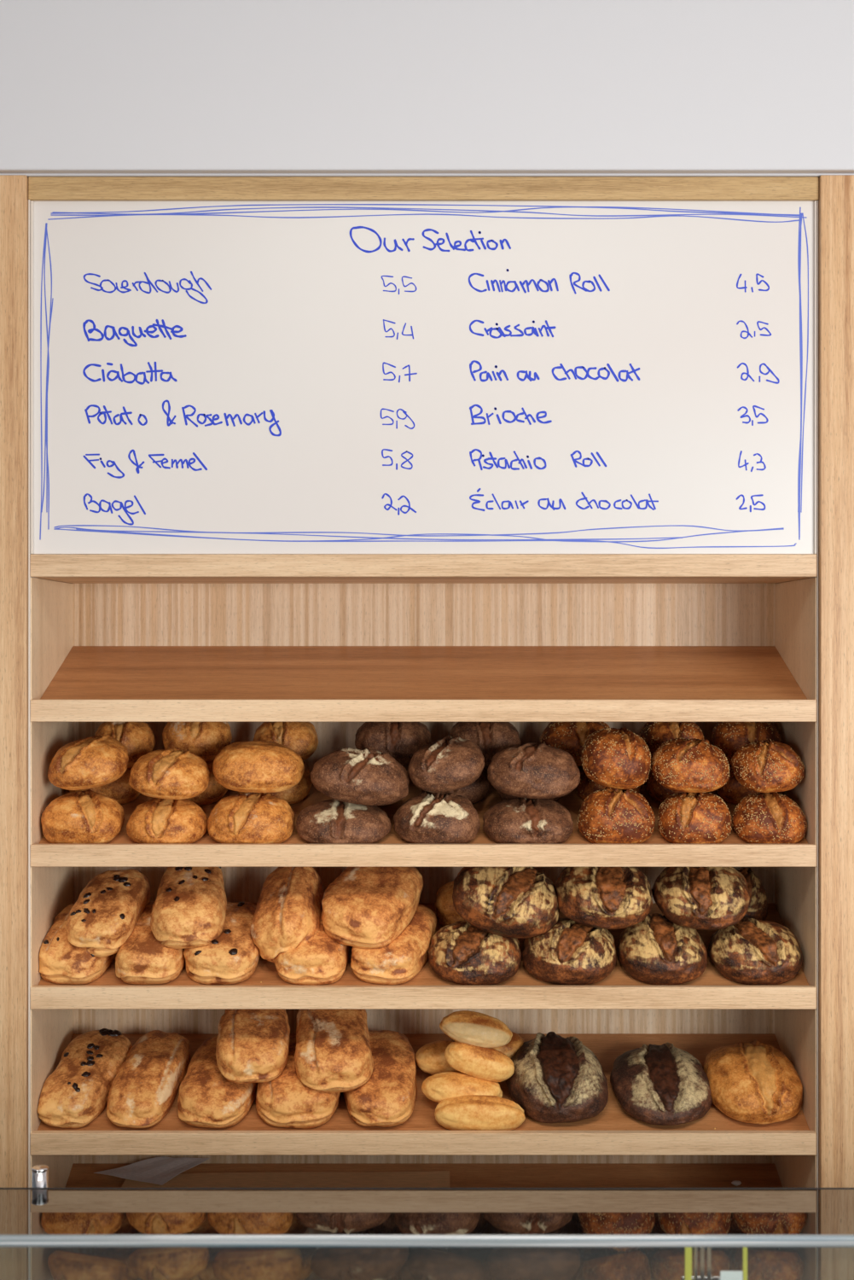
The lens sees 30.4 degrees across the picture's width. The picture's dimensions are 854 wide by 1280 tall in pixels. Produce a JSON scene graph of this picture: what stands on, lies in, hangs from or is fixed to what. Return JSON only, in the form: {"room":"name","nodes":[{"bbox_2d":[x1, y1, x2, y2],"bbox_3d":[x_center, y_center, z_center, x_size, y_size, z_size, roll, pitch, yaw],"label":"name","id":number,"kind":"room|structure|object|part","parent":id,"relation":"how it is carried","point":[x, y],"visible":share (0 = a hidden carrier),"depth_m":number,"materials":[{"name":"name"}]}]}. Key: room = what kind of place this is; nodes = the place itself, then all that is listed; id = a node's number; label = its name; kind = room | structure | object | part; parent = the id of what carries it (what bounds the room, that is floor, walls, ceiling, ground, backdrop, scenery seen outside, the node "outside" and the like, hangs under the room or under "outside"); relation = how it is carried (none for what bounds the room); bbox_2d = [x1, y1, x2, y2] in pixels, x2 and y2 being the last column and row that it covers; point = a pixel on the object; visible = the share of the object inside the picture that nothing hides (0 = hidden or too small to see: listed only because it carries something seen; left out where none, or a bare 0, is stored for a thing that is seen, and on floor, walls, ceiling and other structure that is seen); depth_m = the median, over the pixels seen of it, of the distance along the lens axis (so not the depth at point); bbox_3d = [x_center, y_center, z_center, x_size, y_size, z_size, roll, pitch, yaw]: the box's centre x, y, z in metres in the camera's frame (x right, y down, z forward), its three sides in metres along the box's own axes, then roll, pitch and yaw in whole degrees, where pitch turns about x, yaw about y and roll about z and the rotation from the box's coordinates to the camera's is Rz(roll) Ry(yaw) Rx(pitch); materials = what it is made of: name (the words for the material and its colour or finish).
{"room":"bakery shop","nodes":[
{"label":"bakery shop","id":0,"kind":"room"},
{"bbox_2d":[0,0,853,173],"bbox_3d":[0.000,-1.101,3.135,6.000,0.457,0.430,0,0,0],"label":"wall","id":1,"kind":"structure","parent":0,"point":[87,86],"depth_m":2.92,"materials":[{"name":"white paint"}]},
{"bbox_2d":[0,173,853,177],"bbox_3d":[0.000,-0.872,2.957,6.000,0.006,0.026,0,0,0],"label":"trim","id":2,"kind":"structure","parent":1,"relation":"attached to","point":[27,175],"depth_m":2.94,"materials":[{"name":"white"}]},
{"bbox_3d":[0.000,1.775,1.150,6.000,0.050,4.800,0,0,0],"label":"floor","id":3,"kind":"structure","parent":0,"visible":0},
{"bbox_2d":[0,174,853,1187],"bbox_3d":[-0.001,0.441,3.144,2.016,2.618,0.412,0,0,0],"label":"shelf","id":4,"kind":"object","parent":3,"relation":"on","point":[335,643],"visible":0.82,"depth_m":3.00,"materials":[{"name":"brown wood"}]},
{"bbox_3d":[-0.879,0.441,3.144,0.260,2.618,0.412,0,0,0],"label":"post","id":5,"kind":"part","parent":4,"relation":"part of","materials":[{"name":"brown wood"}]},
{"bbox_3d":[-0.744,0.806,3.127,0.002,1.848,0.346,0,0,0],"label":"panel","id":6,"kind":"part","parent":4,"relation":"part of","materials":[{"name":"brown wood"}]},
{"bbox_2d":[38,902,116,984],"bbox_3d":[-0.670,0.592,3.092,0.141,0.131,0.234,0,0,0],"label":"loaf","id":7,"kind":"object","parent":4,"relation":"on","point":[61,962],"visible":0.64,"depth_m":3.00,"materials":[{"name":"brown food"}]},
{"bbox_2d":[65,868,150,957],"bbox_3d":[-0.627,0.534,3.095,0.135,0.144,0.231,0,0,7],"label":"loaf","id":8,"kind":"object","parent":7,"relation":"on","point":[104,915],"visible":0.97,"depth_m":3.04,"materials":[{"name":"brown food"}]},
{"bbox_2d":[40,789,124,843],"bbox_3d":[-0.664,0.342,3.035,0.155,0.103,0.136,0,0,2],"label":"loaf","id":9,"kind":"object","parent":4,"relation":"on","point":[86,817],"visible":0.94,"depth_m":2.99,"materials":[{"name":"brown food"}]},
{"bbox_2d":[47,733,128,790],"bbox_3d":[-0.655,0.235,3.044,0.154,0.104,0.132,0,0,-3],"label":"loaf","id":10,"kind":"object","parent":9,"relation":"on","point":[90,762],"visible":1,"depth_m":3.00,"materials":[{"name":"brown food"}]},
{"bbox_2d":[37,1028,132,1128],"bbox_3d":[-0.672,0.861,3.103,0.137,0.140,0.258,0,0,11],"label":"loaf","id":11,"kind":"object","parent":4,"relation":"on","point":[77,1091],"visible":0.91,"depth_m":3.05,"materials":[{"name":"brown food"}]},
{"bbox_2d":[69,767,140,804],"bbox_3d":[-0.653,0.279,3.199,0.150,0.107,0.137,0,0,-6],"label":"loaf","id":12,"kind":"object","parent":4,"relation":"on","point":[120,789],"visible":0.2,"depth_m":3.15,"materials":[{"name":"brown food"}]},
{"bbox_2d":[94,721,155,767],"bbox_3d":[-0.614,0.203,3.194,0.121,0.108,0.135,0,0,-4],"label":"loaf","id":13,"kind":"object","parent":12,"relation":"on","point":[138,737],"visible":0.51,"depth_m":3.15,"materials":[{"name":"brown food"}]},
{"bbox_2d":[106,1029,190,1128],"bbox_3d":[-0.548,0.864,3.106,0.125,0.135,0.262,0,0,7],"label":"loaf","id":14,"kind":"object","parent":4,"relation":"on","point":[144,1089],"visible":0.98,"depth_m":3.05,"materials":[{"name":"food"}]},
{"bbox_2d":[115,901,185,984],"bbox_3d":[-0.532,0.591,3.088,0.140,0.133,0.235,0,0,-3],"label":"loaf","id":15,"kind":"object","parent":4,"relation":"on","point":[142,959],"visible":0.48,"depth_m":2.99,"materials":[{"name":"brown food"}]},
{"bbox_2d":[150,866,226,948],"bbox_3d":[-0.466,0.514,3.090,0.144,0.151,0.234,0,0,-3],"label":"loaf","id":16,"kind":"object","parent":15,"relation":"on","point":[189,906],"visible":0.86,"depth_m":3.02,"materials":[{"name":"brown food"}]},
{"bbox_2d":[126,797,208,843],"bbox_3d":[-0.501,0.348,3.034,0.156,0.091,0.135,0,0,-2],"label":"loaf","id":17,"kind":"object","parent":4,"relation":"on","point":[156,820],"visible":0.93,"depth_m":2.99,"materials":[{"name":"brown food"}]},
{"bbox_2d":[128,747,209,799],"bbox_3d":[-0.498,0.257,3.036,0.153,0.094,0.138,0,0,-1],"label":"loaf","id":18,"kind":"object","parent":17,"relation":"on","point":[173,773],"visible":1,"depth_m":2.99,"materials":[{"name":"brown food"}]},
{"bbox_2d":[187,760,227,805],"bbox_3d":[-0.480,0.279,3.199,0.160,0.108,0.132,0,0,7],"label":"loaf","id":19,"kind":"object","parent":4,"relation":"on","point":[214,791],"visible":0.16,"depth_m":3.15,"materials":[{"name":"brown food"}]},
{"bbox_2d":[162,721,232,761],"bbox_3d":[-0.466,0.190,3.197,0.137,0.106,0.138,0,0,41],"label":"loaf","id":20,"kind":"object","parent":19,"relation":"on","point":[205,740],"visible":0.61,"depth_m":3.14,"materials":[{"name":"brown food"}]},
{"bbox_2d":[177,1036,258,1128],"bbox_3d":[-0.405,0.867,3.100,0.149,0.127,0.252,0,0,9],"label":"loaf","id":21,"kind":"object","parent":4,"relation":"on","point":[206,1099],"visible":0.59,"depth_m":3.01,"materials":[{"name":"orange food"}]},
{"bbox_2d":[215,1009,290,1083],"bbox_3d":[-0.341,0.781,3.107,0.142,0.141,0.236,0,0,-1],"label":"loaf","id":22,"kind":"object","parent":21,"relation":"on","point":[253,1045],"visible":0.77,"depth_m":3.03,"materials":[{"name":"food"}]},
{"bbox_2d":[183,901,260,984],"bbox_3d":[-0.390,0.591,3.092,0.149,0.133,0.231,0,0,9],"label":"loaf","id":23,"kind":"object","parent":4,"relation":"on","point":[232,957],"visible":0.65,"depth_m":3.00,"materials":[{"name":"brown food"}]},
{"bbox_2d":[207,792,295,843],"bbox_3d":[-0.339,0.345,3.032,0.165,0.098,0.143,0,0,3],"label":"loaf","id":24,"kind":"object","parent":4,"relation":"on","point":[249,817],"visible":0.95,"depth_m":2.98,"materials":[{"name":"brown food"}]},
{"bbox_2d":[212,740,304,792],"bbox_3d":[-0.326,0.244,3.048,0.178,0.096,0.132,0,0,-3],"label":"loaf","id":25,"kind":"object","parent":24,"relation":"on","point":[251,766],"visible":1,"depth_m":3.00,"materials":[{"name":"brown food"}]},
{"bbox_2d":[237,761,312,804],"bbox_3d":[-0.311,0.282,3.199,0.154,0.103,0.133,0,0,8],"label":"loaf","id":26,"kind":"object","parent":4,"relation":"on","point":[298,793],"visible":0.28,"depth_m":3.15,"materials":[{"name":"brown food"}]},
{"bbox_2d":[252,721,318,760],"bbox_3d":[-0.287,0.202,3.196,0.132,0.111,0.131,0,0,7],"label":"loaf","id":27,"kind":"object","parent":26,"relation":"on","point":[301,737],"visible":0.6,"depth_m":3.15,"materials":[{"name":"brown food"}]},
{"bbox_2d":[121,1170,449,1187],"bbox_3d":[-0.296,1.124,3.206,0.687,0.046,0.112,0,0,0],"label":"tray","id":28,"kind":"object","parent":4,"relation":"on","point":[439,1178],"visible":0.42,"depth_m":3.23,"materials":[{"name":"brown wood"}]},
{"bbox_2d":[93,1156,209,1185],"bbox_3d":[-0.570,1.095,3.249,0.233,0.035,0.074,0,0,0],"label":"paper sheet","id":29,"kind":"object","parent":28,"relation":"on","point":[160,1170],"visible":1,"depth_m":3.25,"materials":[{"name":"grey paper"}]},
{"bbox_2d":[256,1035,340,1128],"bbox_3d":[-0.252,0.866,3.097,0.165,0.131,0.237,0,0,-3],"label":"loaf","id":30,"kind":"object","parent":4,"relation":"on","point":[284,1101],"visible":0.44,"depth_m":3.00,"materials":[{"name":"food"}]},
{"bbox_2d":[294,1009,373,1093],"bbox_3d":[-0.182,0.794,3.101,0.153,0.144,0.232,0,0,-3],"label":"loaf","id":31,"kind":"object","parent":30,"relation":"on","point":[333,1054],"visible":0.84,"depth_m":3.02,"materials":[{"name":"food"}]},
{"bbox_2d":[273,906,349,985],"bbox_3d":[-0.223,0.591,3.090,0.154,0.134,0.232,0,0,10],"label":"loaf","id":32,"kind":"object","parent":4,"relation":"on","point":[317,960],"visible":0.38,"depth_m":2.99,"materials":[{"name":"brown food"}]},
{"bbox_2d":[250,866,324,962],"bbox_3d":[-0.271,0.531,3.098,0.133,0.178,0.230,0,0,8],"label":"loaf","id":33,"kind":"object","parent":32,"relation":"on","point":[288,910],"visible":0.94,"depth_m":3.03,"materials":[{"name":"brown food"}]},
{"bbox_2d":[296,799,391,843],"bbox_3d":[-0.160,0.349,3.035,0.184,0.088,0.137,0,0,5],"label":"loaf","id":34,"kind":"object","parent":4,"relation":"on","point":[329,821],"visible":0.9,"depth_m":2.99,"materials":[{"name":"brown food"}]},
{"bbox_2d":[310,747,409,805],"bbox_3d":[-0.129,0.262,3.036,0.192,0.108,0.134,0,0,-8],"label":"loaf","id":35,"kind":"object","parent":34,"relation":"on","point":[349,775],"visible":1,"depth_m":2.99,"materials":[{"name":"brown food"}]},
{"bbox_2d":[343,1029,417,1127],"bbox_3d":[-0.094,0.862,3.107,0.149,0.135,0.266,0,0,-1],"label":"loaf","id":36,"kind":"object","parent":4,"relation":"on","point":[388,1097],"visible":0.77,"depth_m":3.02,"materials":[{"name":"food"}]},
{"bbox_2d":[350,903,436,984],"bbox_3d":[-0.063,0.591,3.092,0.145,0.134,0.230,0,0,12],"label":"loaf","id":37,"kind":"object","parent":4,"relation":"on","point":[398,962],"visible":0.7,"depth_m":3.00,"materials":[{"name":"brown food"}]},
{"bbox_2d":[321,866,423,948],"bbox_3d":[-0.110,0.515,3.096,0.176,0.154,0.229,0,0,19],"label":"loaf","id":38,"kind":"object","parent":37,"relation":"on","point":[363,907],"visible":0.91,"depth_m":3.03,"materials":[{"name":"brown food"}]},
{"bbox_2d":[434,881,453,909],"bbox_3d":[0.081,0.529,3.212,0.132,0.079,0.113,0,0,7],"label":"loaf","id":39,"kind":"object","parent":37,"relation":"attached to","point":[439,901],"visible":0.16,"depth_m":3.19,"materials":[{"name":"brown food"}]},
{"bbox_2d":[30,200,816,554],"bbox_3d":[-0.006,-0.494,2.961,1.478,0.666,0.019,0,0,0],"label":"menu board","id":40,"kind":"object","parent":4,"relation":"attached to","point":[207,377],"visible":1,"depth_m":2.96,"materials":[{"name":"white laminate"}]},
{"bbox_3d":[-0.007,-0.847,2.999,1.482,0.043,0.102,0,0,0],"label":"rail","id":41,"kind":"part","parent":4,"relation":"part of","materials":[{"name":"brown wood"}]},
{"bbox_3d":[-0.006,-0.140,3.124,1.475,0.042,0.351,0,0,0],"label":"rail","id":42,"kind":"part","parent":4,"relation":"part of","materials":[{"name":"brown wood"}]},
{"bbox_3d":[-0.006,0.793,3.309,1.475,1.874,0.018,0,0,0],"label":"panel","id":43,"kind":"part","parent":4,"relation":"part of","materials":[{"name":"brown wood"}]},
{"bbox_2d":[393,791,480,843],"bbox_3d":[0.019,0.343,3.034,0.167,0.102,0.134,0,0,-5],"label":"loaf","id":44,"kind":"object","parent":4,"relation":"on","point":[428,817],"visible":0.91,"depth_m":2.99,"materials":[{"name":"brown food"}]},
{"bbox_2d":[407,735,484,792],"bbox_3d":[0.037,0.239,3.045,0.150,0.105,0.130,0,0,6],"label":"loaf","id":45,"kind":"object","parent":44,"relation":"on","point":[450,763],"visible":1,"depth_m":3.00,"materials":[{"name":"brown food"}]},
{"bbox_2d":[434,880,464,926],"bbox_3d":[0.088,0.543,3.214,0.146,0.099,0.115,0,0,-7],"label":"loaf","id":46,"kind":"object","parent":4,"relation":"on","point":[447,916],"visible":0.27,"depth_m":3.17,"materials":[{"name":"brown food"}]},
{"bbox_2d":[421,768,489,803],"bbox_3d":[0.054,0.279,3.198,0.147,0.108,0.134,0,0,7],"label":"loaf","id":47,"kind":"object","parent":4,"relation":"on","point":[477,791],"visible":0.3,"depth_m":3.15,"materials":[{"name":"brown food"}]},
{"bbox_2d":[448,721,521,767],"bbox_3d":[0.116,0.203,3.195,0.150,0.108,0.132,0,0,0],"label":"loaf","id":48,"kind":"object","parent":47,"relation":"on","point":[491,737],"visible":0.41,"depth_m":3.15,"materials":[{"name":"brown food"}]},
{"bbox_2d":[427,920,521,985],"bbox_3d":[0.092,0.602,3.056,0.182,0.115,0.169,0,0,0],"label":"loaf","id":49,"kind":"object","parent":4,"relation":"on","point":[460,952],"visible":0.9,"depth_m":3.00,"materials":[{"name":"brown food"}]},
{"bbox_2d":[434,1094,525,1130],"bbox_3d":[0.101,0.904,3.002,0.174,0.068,0.070,0,0,3],"label":"bread roll","id":50,"kind":"object","parent":4,"relation":"on","point":[470,1112],"visible":0.98,"depth_m":2.98,"materials":[{"name":"beige food"}]},
{"bbox_2d":[421,1071,502,1102],"bbox_3d":[0.068,0.869,3.045,0.157,0.062,0.073,0,0,-4],"label":"bread roll","id":51,"kind":"object","parent":50,"relation":"on","point":[441,1086],"visible":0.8,"depth_m":3.02,"materials":[{"name":"beige food"}]},
{"bbox_2d":[444,1041,514,1082],"bbox_3d":[0.102,0.819,3.062,0.136,0.077,0.071,0,0,-3],"label":"bread roll","id":52,"kind":"object","parent":51,"relation":"on","point":[477,1061],"visible":0.98,"depth_m":3.04,"materials":[{"name":"food"}]},
{"bbox_2d":[439,1010,512,1048],"bbox_3d":[0.096,0.762,3.075,0.145,0.071,0.065,0,0,-10],"label":"bread roll","id":53,"kind":"object","parent":52,"relation":"on","point":[467,1026],"visible":1,"depth_m":3.05,"materials":[{"name":"beige food"}]},
{"bbox_2d":[482,797,573,843],"bbox_3d":[0.195,0.348,3.036,0.174,0.092,0.136,0,0,1],"label":"loaf","id":54,"kind":"object","parent":4,"relation":"on","point":[521,820],"visible":0.9,"depth_m":2.99,"materials":[{"name":"brown food"}]},
{"bbox_2d":[487,742,580,798],"bbox_3d":[0.205,0.251,3.043,0.181,0.104,0.137,0,0,-9],"label":"loaf","id":55,"kind":"object","parent":54,"relation":"on","point":[530,770],"visible":1,"depth_m":2.99,"materials":[{"name":"brown food"}]},
{"bbox_2d":[495,789,562,801],"bbox_3d":[0.211,0.278,3.199,0.145,0.110,0.136,0,0,4],"label":"loaf","id":56,"kind":"object","parent":4,"relation":"on","point":[503,796],"visible":0.09,"depth_m":3.16,"materials":[{"name":"brown food"}]},
{"bbox_2d":[506,1031,608,1122],"bbox_3d":[0.254,0.855,3.087,0.199,0.140,0.223,0,0,4],"label":"loaf","id":57,"kind":"object","parent":4,"relation":"on","point":[555,1079],"visible":0.95,"depth_m":3.02,"materials":[{"name":"brown food"}]},
{"bbox_2d":[522,917,616,985],"bbox_3d":[0.277,0.598,3.052,0.181,0.120,0.177,0,0,9],"label":"loaf","id":58,"kind":"object","parent":4,"relation":"on","point":[572,952],"visible":0.91,"depth_m":2.99,"materials":[{"name":"brown food"}]},
{"bbox_2d":[452,866,559,938],"bbox_3d":[0.154,0.502,3.058,0.210,0.147,0.170,0,0,0],"label":"loaf","id":59,"kind":"object","parent":58,"relation":"on","point":[510,902],"visible":0.91,"depth_m":3.01,"materials":[{"name":"brown food"}]},
{"bbox_2d":[554,866,652,929],"bbox_3d":[0.344,0.490,3.061,0.190,0.128,0.168,0,0,2],"label":"loaf","id":60,"kind":"object","parent":58,"relation":"on","point":[606,898],"visible":0.88,"depth_m":3.01,"materials":[{"name":"brown food"}]},
{"bbox_2d":[575,765,641,800],"bbox_3d":[0.367,0.280,3.202,0.138,0.104,0.136,0,0,25],"label":"loaf","id":61,"kind":"object","parent":4,"relation":"on","point":[586,786],"visible":0.17,"depth_m":3.16,"materials":[{"name":"brown food"}]},
{"bbox_2d":[540,721,610,766],"bbox_3d":[0.307,0.201,3.195,0.158,0.105,0.137,0,0,7],"label":"loaf","id":62,"kind":"object","parent":61,"relation":"on","point":[571,737],"visible":0.43,"depth_m":3.15,"materials":[{"name":"brown food"}]},
{"bbox_2d":[576,786,655,843],"bbox_3d":[0.364,0.337,3.033,0.150,0.113,0.136,0,0,9],"label":"loaf","id":63,"kind":"object","parent":4,"relation":"on","point":[608,815],"visible":0.95,"depth_m":2.98,"materials":[{"name":"brown food"}]},
{"bbox_2d":[580,727,651,789],"bbox_3d":[0.366,0.227,3.046,0.134,0.116,0.138,0,0,-3],"label":"loaf","id":64,"kind":"object","parent":63,"relation":"on","point":[614,758],"visible":1,"depth_m":2.99,"materials":[{"name":"brown food"}]},
{"bbox_2d":[610,1041,712,1125],"bbox_3d":[0.458,0.869,3.092,0.189,0.115,0.223,0,0,-3],"label":"loaf","id":65,"kind":"object","parent":4,"relation":"on","point":[663,1085],"visible":1,"depth_m":3.04,"materials":[{"name":"brown food"}]},
{"bbox_2d":[616,913,707,985],"bbox_3d":[0.456,0.597,3.055,0.170,0.122,0.171,0,0,0],"label":"loaf","id":66,"kind":"object","parent":4,"relation":"on","point":[655,950],"visible":0.97,"depth_m":3.00,"materials":[{"name":"brown food"}]},
{"bbox_2d":[651,866,750,930],"bbox_3d":[0.533,0.491,3.061,0.184,0.129,0.171,0,0,1],"label":"loaf","id":67,"kind":"object","parent":66,"relation":"on","point":[696,898],"visible":0.91,"depth_m":3.00,"materials":[{"name":"brown food"}]},
{"bbox_2d":[645,766,709,802],"bbox_3d":[0.510,0.282,3.201,0.130,0.103,0.134,0,0,2],"label":"loaf","id":68,"kind":"object","parent":4,"relation":"on","point":[659,793],"visible":0.14,"depth_m":3.16,"materials":[{"name":"brown food"}]},
{"bbox_2d":[639,721,704,762],"bbox_3d":[0.496,0.201,3.194,0.136,0.104,0.136,0,0,12],"label":"loaf","id":69,"kind":"object","parent":68,"relation":"on","point":[654,734],"visible":0.37,"depth_m":3.15,"materials":[{"name":"brown food"}]},
{"bbox_2d":[657,791,731,843],"bbox_3d":[0.516,0.342,3.036,0.141,0.105,0.135,0,0,-5],"label":"loaf","id":70,"kind":"object","parent":4,"relation":"on","point":[685,817],"visible":0.95,"depth_m":2.98,"materials":[{"name":"brown food"}]},
{"bbox_2d":[651,738,729,792],"bbox_3d":[0.509,0.241,3.048,0.151,0.101,0.134,0,0,4],"label":"loaf","id":71,"kind":"object","parent":70,"relation":"on","point":[682,765],"visible":1,"depth_m":3.00,"materials":[{"name":"brown food"}]},
{"bbox_2d":[731,1180,741,1185],"bbox_3d":[0.636,1.117,3.235,0.022,0.009,0.013,0,0,0],"label":"paper scrap","id":72,"kind":"object","parent":4,"relation":"on","point":[736,1182],"visible":1,"depth_m":3.23,"materials":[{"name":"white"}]},
{"bbox_2d":[716,763,779,804],"bbox_3d":[0.651,0.281,3.201,0.130,0.106,0.137,0,0,14],"label":"loaf","id":73,"kind":"object","parent":4,"relation":"on","point":[733,792],"visible":0.11,"depth_m":3.15,"materials":[{"name":"brown food"}]},
{"bbox_2d":[711,721,781,764],"bbox_3d":[0.649,0.201,3.194,0.136,0.104,0.138,0,0,-5],"label":"loaf","id":74,"kind":"object","parent":73,"relation":"on","point":[728,736],"visible":0.56,"depth_m":3.15,"materials":[{"name":"brown food"}]},
{"bbox_2d":[736,867,767,920],"bbox_3d":[0.641,0.530,3.210,0.103,0.129,0.130,0,0,3],"label":"loaf","id":75,"kind":"object","parent":4,"relation":"on","point":[758,907],"visible":0.3,"depth_m":3.16,"materials":[{"name":"brown food"}]},
{"bbox_2d":[704,1039,802,1124],"bbox_3d":[0.636,0.864,3.088,0.184,0.125,0.222,0,0,0],"label":"loaf","id":76,"kind":"object","parent":4,"relation":"on","point":[754,1082],"visible":0.96,"depth_m":3.03,"materials":[{"name":"orange food"}]},
{"bbox_2d":[708,916,802,984],"bbox_3d":[0.637,0.600,3.054,0.177,0.115,0.169,0,0,3],"label":"loaf","id":77,"kind":"object","parent":4,"relation":"on","point":[750,951],"visible":0.97,"depth_m":3.00,"materials":[{"name":"brown food"}]},
{"bbox_2d":[732,791,807,843],"bbox_3d":[0.660,0.343,3.035,0.141,0.102,0.136,0,0,6],"label":"loaf","id":78,"kind":"object","parent":4,"relation":"on","point":[772,817],"visible":0.98,"depth_m":2.99,"materials":[{"name":"brown food"}]},
{"bbox_2d":[731,738,804,792],"bbox_3d":[0.659,0.242,3.046,0.134,0.099,0.135,0,0,-4],"label":"loaf","id":79,"kind":"object","parent":78,"relation":"on","point":[761,766],"visible":1,"depth_m":3.00,"materials":[{"name":"brown food"}]},
{"bbox_3d":[0.731,0.806,3.127,0.002,1.848,0.346,0,0,0],"label":"panel","id":80,"kind":"part","parent":4,"relation":"part of","materials":[{"name":"brown wood"}]},
{"bbox_3d":[0.871,0.441,3.144,0.272,2.618,0.412,0,0,0],"label":"post","id":81,"kind":"part","parent":4,"relation":"part of","materials":[{"name":"brown wood"}]},
{"bbox_3d":[-0.128,0.273,3.195,0.149,0.090,0.134,0,20,0],"label":"loaf","id":82,"kind":"object","parent":4,"relation":"on","visible":0},
{"bbox_2d":[354,721,430,766],"bbox_3d":[-0.068,0.200,3.195,0.156,0.106,0.132,0,0,1],"label":"loaf","id":83,"kind":"object","parent":82,"relation":"on","point":[401,741],"visible":0.54,"depth_m":3.14,"materials":[{"name":"brown food"}]},
{"bbox_3d":[0.076,0.846,3.156,0.154,0.057,0.075,0,20,0],"label":"bread roll","id":84,"kind":"object","parent":4,"relation":"on","visible":0},
{"bbox_2d":[415,1039,460,1074],"bbox_3d":[0.039,0.828,3.129,0.124,0.061,0.071,0,0,1],"label":"bread roll","id":85,"kind":"object","parent":84,"relation":"on","point":[430,1058],"visible":0.6,"depth_m":3.10,"materials":[{"name":"food"}]},
{"bbox_2d":[492,1031,524,1058],"bbox_3d":[0.152,0.818,3.160,0.100,0.065,0.081,0,0,-4],"label":"bread roll","id":86,"kind":"object","parent":84,"relation":"on","point":[516,1041],"visible":0.25,"depth_m":3.13,"materials":[{"name":"food"}]},
{"bbox_2d":[0,1164,853,1279],"bbox_3d":[0.000,1.177,1.854,2.720,1.146,0.523,0,0,0],"label":"display case","id":87,"kind":"object","parent":3,"relation":"on","point":[46,1233],"depth_m":1.94,"materials":[{"name":"clear glass"}]},
{"bbox_3d":[-0.518,0.749,2.104,0.021,0.080,0.021,0,0,0],"label":"chrome post","id":88,"kind":"part","parent":87,"relation":"part of","materials":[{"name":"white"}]},
{"bbox_2d":[681,1246,748,1279],"bbox_3d":[0.314,0.694,1.711,0.072,0.069,0.008,0,0,0],"label":"holder","id":89,"kind":"object","parent":87,"relation":"on","point":[724,1275],"visible":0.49,"depth_m":1.71,"materials":[{"name":"yellow"}]},
{"bbox_3d":[0.293,0.694,1.712,0.004,0.069,0.002,0,0,0],"label":"rod","id":90,"kind":"part","parent":89,"relation":"part of","materials":[{"name":"silver metal"}]},
{"bbox_3d":[0.300,0.694,1.712,0.005,0.069,0.002,0,0,0],"label":"rod","id":91,"kind":"part","parent":89,"relation":"part of","materials":[{"name":"silver metal"}]},
{"bbox_3d":[0.307,0.694,1.712,0.005,0.069,0.002,0,0,0],"label":"rod","id":92,"kind":"part","parent":89,"relation":"part of","materials":[{"name":"silver metal"}]}
]}

